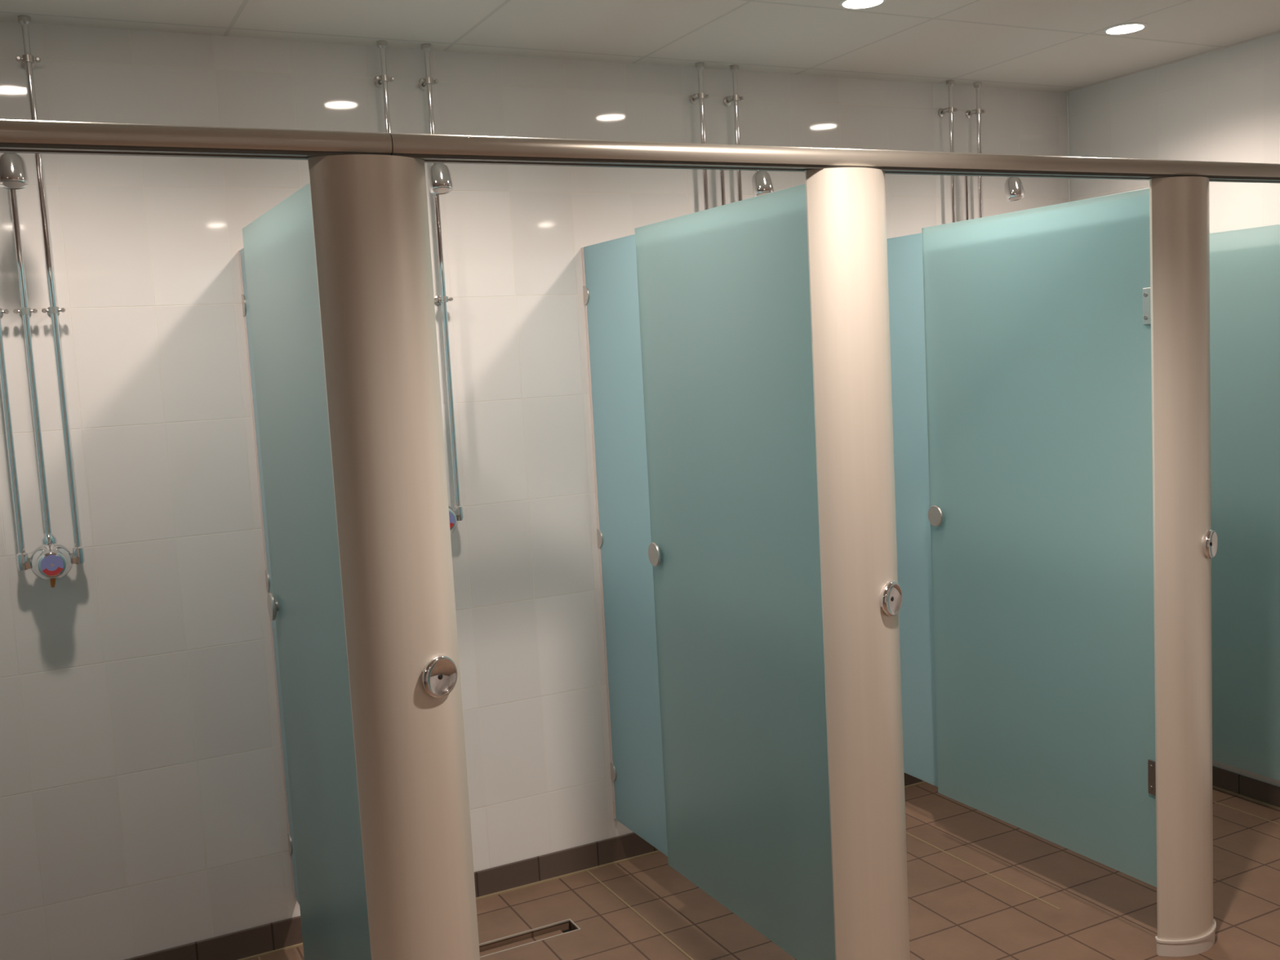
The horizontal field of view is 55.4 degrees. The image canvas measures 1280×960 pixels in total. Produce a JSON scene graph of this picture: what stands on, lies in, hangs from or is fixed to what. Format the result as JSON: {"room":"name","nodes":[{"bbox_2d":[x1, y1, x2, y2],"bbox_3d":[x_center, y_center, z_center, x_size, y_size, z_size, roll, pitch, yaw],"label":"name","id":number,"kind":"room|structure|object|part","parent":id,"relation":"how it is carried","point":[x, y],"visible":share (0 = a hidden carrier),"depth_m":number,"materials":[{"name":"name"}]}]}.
{"room":"shower room","nodes":[
{"label":"shower room","id":0,"kind":"room"},
{"bbox_2d":[0,21,1068,959],"bbox_3d":[-1.528,0.118,3.126,7.105,2.484,0.120,-6,7,-27],"label":"wall","id":1,"kind":"structure","parent":0,"point":[143,810],"depth_m":3.28,"materials":[{"name":"white tile"}]},
{"bbox_2d":[0,15,84,587],"bbox_3d":[-1.453,-0.415,2.881,0.178,1.380,0.315,-6,7,-27],"label":"shower","id":2,"kind":"object","parent":1,"relation":"attached to","point":[51,561],"visible":0.88,"depth_m":2.98,"materials":[{"name":"silver metal"}]},
{"bbox_3d":[-1.409,-0.666,2.741,0.044,0.013,0.043,-6,7,-27],"label":"spray plate","id":3,"kind":"part","parent":2,"relation":"part of","materials":[{"name":"silver metal"}]},
{"bbox_3d":[-1.442,0.206,2.989,0.069,0.069,0.038,-6,7,-27],"label":"temperature knob","id":4,"kind":"part","parent":2,"relation":"part of","materials":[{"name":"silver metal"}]},
{"bbox_3d":[-1.452,0.252,3.016,0.014,0.029,0.016,-6,7,-27],"label":"lever","id":5,"kind":"part","parent":2,"relation":"part of","materials":[{"name":"orange"}]},
{"bbox_2d":[238,247,299,904],"bbox_3d":[-0.716,0.322,2.754,0.020,1.790,1.305,-6,7,-27],"label":"glass wall","id":6,"kind":"structure","parent":1,"relation":"attached to","point":[242,258],"depth_m":3.30,"materials":[{"name":"teal glass"}]},
{"bbox_2d":[373,40,463,530],"bbox_3d":[-0.564,-0.508,3.329,0.178,1.380,0.315,-6,7,-27],"label":"shower","id":7,"kind":"object","parent":1,"relation":"attached to","point":[440,182],"visible":0.43,"depth_m":3.42,"materials":[{"name":"silver metal"}]},
{"bbox_3d":[-0.520,-0.759,3.189,0.044,0.013,0.043,-6,7,-27],"label":"spray plate","id":8,"kind":"part","parent":7,"relation":"part of","materials":[{"name":"silver metal"}]},
{"bbox_3d":[-0.553,0.113,3.437,0.069,0.069,0.038,-6,7,-27],"label":"temperature knob","id":9,"kind":"part","parent":7,"relation":"part of","materials":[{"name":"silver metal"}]},
{"bbox_2d":[124,772,927,959],"bbox_3d":[-1.434,1.317,3.190,7.105,0.080,0.010,-6,7,-27],"label":"baseboard","id":10,"kind":"structure","parent":1,"relation":"attached to","point":[242,944],"depth_m":3.69,"materials":[{"name":"tile"}]},
{"bbox_2d":[581,234,667,856],"bbox_3d":[0.173,0.228,3.203,0.020,1.790,1.305,-6,7,-27],"label":"glass wall","id":11,"kind":"structure","parent":1,"relation":"attached to","point":[610,275],"depth_m":3.61,"materials":[{"name":"teal glass"}]},
{"bbox_2d":[586,870,693,959],"bbox_3d":[0.115,1.265,3.270,0.006,0.002,1.230,-6,7,-27],"label":"trim","id":12,"kind":"structure","parent":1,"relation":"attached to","point":[588,871],"depth_m":3.48,"materials":[{"name":"brown tile"}]},
{"bbox_2d":[689,62,773,209],"bbox_3d":[0.325,-0.602,3.777,0.178,1.380,0.315,-6,7,-27],"label":"shower","id":13,"kind":"object","parent":1,"relation":"attached to","point":[762,182],"visible":0.27,"depth_m":3.80,"materials":[{"name":"silver metal"}]},
{"bbox_3d":[0.369,-0.853,3.637,0.044,0.013,0.043,-6,7,-27],"label":"spray plate","id":14,"kind":"part","parent":13,"relation":"part of","materials":[{"name":"silver metal"}]},
{"bbox_2d":[886,232,937,786],"bbox_3d":[1.062,0.135,3.651,0.020,1.790,1.305,-6,7,-27],"label":"glass wall","id":15,"kind":"structure","parent":1,"relation":"attached to","point":[904,253],"depth_m":3.97,"materials":[{"name":"teal glass"}]},
{"bbox_2d":[937,80,1025,222],"bbox_3d":[1.214,-0.695,4.225,0.178,1.380,0.315,-6,7,-27],"label":"shower","id":16,"kind":"object","parent":1,"relation":"attached to","point":[1014,189],"visible":0.27,"depth_m":4.26,"materials":[{"name":"silver metal"}]},
{"bbox_3d":[1.258,-0.946,4.085,0.044,0.013,0.043,-6,7,-27],"label":"spray plate","id":17,"kind":"part","parent":16,"relation":"part of","materials":[{"name":"silver metal"}]},
{"bbox_2d":[906,831,1061,910],"bbox_3d":[0.947,1.163,3.829,0.006,0.002,0.980,-6,7,-27],"label":"trim","id":18,"kind":"structure","parent":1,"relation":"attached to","point":[1049,904],"depth_m":3.65,"materials":[{"name":"brown tile"}]},
{"bbox_2d":[1066,92,1071,202],"bbox_3d":[1.654,-0.248,4.656,0.007,2.404,0.007,-6,7,-27],"label":"trim","id":19,"kind":"structure","parent":1,"relation":"attached to","point":[1067,93],"depth_m":4.55,"materials":[{"name":"white metal"}]},
{"bbox_2d":[1213,800,1279,825],"bbox_3d":[1.840,1.070,4.279,0.006,0.002,0.980,-6,7,-27],"label":"trim","id":20,"kind":"structure","parent":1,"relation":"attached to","point":[1213,801],"depth_m":3.99,"materials":[{"name":"brown tile"}]},
{"bbox_2d":[0,0,1279,92],"bbox_3d":[-0.387,-0.988,0.632,7.345,0.100,5.440,-6,7,-27],"label":"ceiling","id":21,"kind":"structure","parent":0,"point":[1060,46],"depth_m":3.41,"materials":[{"name":"white paint"}]},
{"bbox_2d":[839,0,885,8],"bbox_3d":[0.581,-1.248,3.181,0.122,0.006,0.122,-6,7,-27],"label":"recessed light","id":22,"kind":"object","parent":21,"relation":"in","point":[849,4],"visible":1,"depth_m":3.19,"materials":[{"name":"white"}]},
{"bbox_2d":[1102,22,1146,34],"bbox_3d":[1.438,-1.337,3.613,0.122,0.006,0.122,-6,7,-27],"label":"recessed light","id":23,"kind":"object","parent":21,"relation":"in","point":[1125,28],"visible":1,"depth_m":3.60,"materials":[{"name":"white"}]},
{"bbox_2d":[248,782,1279,959],"bbox_3d":[-0.250,1.579,0.895,7.345,0.100,5.440,-6,7,-27],"label":"floor","id":24,"kind":"structure","parent":0,"point":[957,910],"depth_m":3.48,"materials":[{"name":"brown tile"}]},
{"bbox_2d":[307,154,479,959],"bbox_3d":[-0.402,0.426,2.151,0.212,1.952,0.075,-6,7,-27],"label":"pillar","id":25,"kind":"structure","parent":24,"relation":"on","point":[370,211],"depth_m":2.11,"materials":[{"name":"paint"}]},
{"bbox_2d":[0,119,392,159],"bbox_3d":[-1.466,-0.461,1.563,2.323,0.042,0.068,-6,7,-27],"label":"rail","id":26,"kind":"object","parent":25,"relation":"attached to","point":[19,136],"visible":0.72,"depth_m":1.91,"materials":[{"name":"grey metal"}]},
{"bbox_2d":[242,182,371,959],"bbox_3d":[-0.675,0.331,2.528,0.041,1.779,0.860,-6,7,-29],"label":"door leaf","id":27,"kind":"structure","parent":25,"relation":"attached to","point":[305,605],"depth_m":2.54,"materials":[{"name":"green glass"}]},
{"bbox_3d":[-0.863,0.297,2.868,0.018,0.066,0.066,-6,7,-27],"label":"door knob","id":28,"kind":"part","parent":27,"relation":"part of","materials":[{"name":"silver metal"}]},
{"bbox_2d":[389,133,1279,183],"bbox_3d":[0.893,-0.709,2.752,2.981,0.042,0.068,-6,7,-27],"label":"rail","id":29,"kind":"object","parent":25,"relation":"on","point":[429,148],"visible":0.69,"depth_m":2.42,"materials":[{"name":"grey metal"}]},
{"bbox_2d":[479,919,581,958],"bbox_3d":[-0.357,1.295,3.377,0.392,0.032,0.075,-6,7,-27],"label":"floor drain","id":30,"kind":"object","parent":24,"relation":"on","point":[559,932],"visible":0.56,"depth_m":3.41,"materials":[{"name":"silver metal"}]},
{"bbox_2d":[804,167,910,959],"bbox_3d":[0.488,0.332,2.600,0.212,1.952,0.075,-6,7,-27],"label":"pillar","id":31,"kind":"structure","parent":24,"relation":"on","point":[862,597],"depth_m":2.56,"materials":[{"name":"beige paint"}]},
{"bbox_2d":[635,183,835,959],"bbox_3d":[0.230,0.236,2.984,0.042,1.779,0.860,-6,7,-28],"label":"door leaf","id":32,"kind":"structure","parent":31,"relation":"attached to","point":[724,290],"depth_m":2.94,"materials":[{"name":"teal glass"}]},
{"bbox_3d":[0.043,0.202,3.325,0.018,0.066,0.066,-6,7,-26],"label":"door knob","id":33,"kind":"part","parent":32,"relation":"part of","materials":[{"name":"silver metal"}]},
{"bbox_2d":[1149,176,1217,956],"bbox_3d":[1.377,0.239,3.048,0.212,1.952,0.075,-6,7,-27],"label":"pillar","id":34,"kind":"structure","parent":24,"relation":"on","point":[1185,543],"depth_m":3.02,"materials":[{"name":"beige plastic"}]},
{"bbox_2d":[921,187,1156,887],"bbox_3d":[1.103,0.144,3.424,0.041,1.779,0.860,-6,7,-29],"label":"door leaf","id":35,"kind":"structure","parent":34,"relation":"attached to","point":[1037,321],"depth_m":3.37,"materials":[{"name":"teal glass"}]},
{"bbox_3d":[0.915,0.111,3.764,0.018,0.066,0.066,-6,7,-27],"label":"door knob","id":36,"kind":"part","parent":35,"relation":"part of","materials":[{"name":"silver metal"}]},
{"bbox_2d":[1068,32,1279,786],"bbox_3d":[2.866,-0.046,2.436,0.120,2.484,5.320,-6,7,-27],"label":"wall","id":37,"kind":"structure","parent":0,"point":[1222,104],"depth_m":4.05,"materials":[{"name":"white tile"}]},
{"bbox_2d":[1212,765,1279,809],"bbox_3d":[2.902,1.163,2.471,0.010,0.070,5.190,-6,7,-27],"label":"baseboard","id":38,"kind":"structure","parent":37,"relation":"attached to","point":[1246,786],"depth_m":4.12,"materials":[{"name":"tile"}]},
{"bbox_2d":[1209,224,1279,780],"bbox_3d":[2.034,0.089,3.885,0.066,1.779,0.860,-6,7,-28],"label":"door leaf","id":39,"kind":"structure","parent":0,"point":[1245,263],"depth_m":3.97,"materials":[{"name":"teal glass"}]}
]}

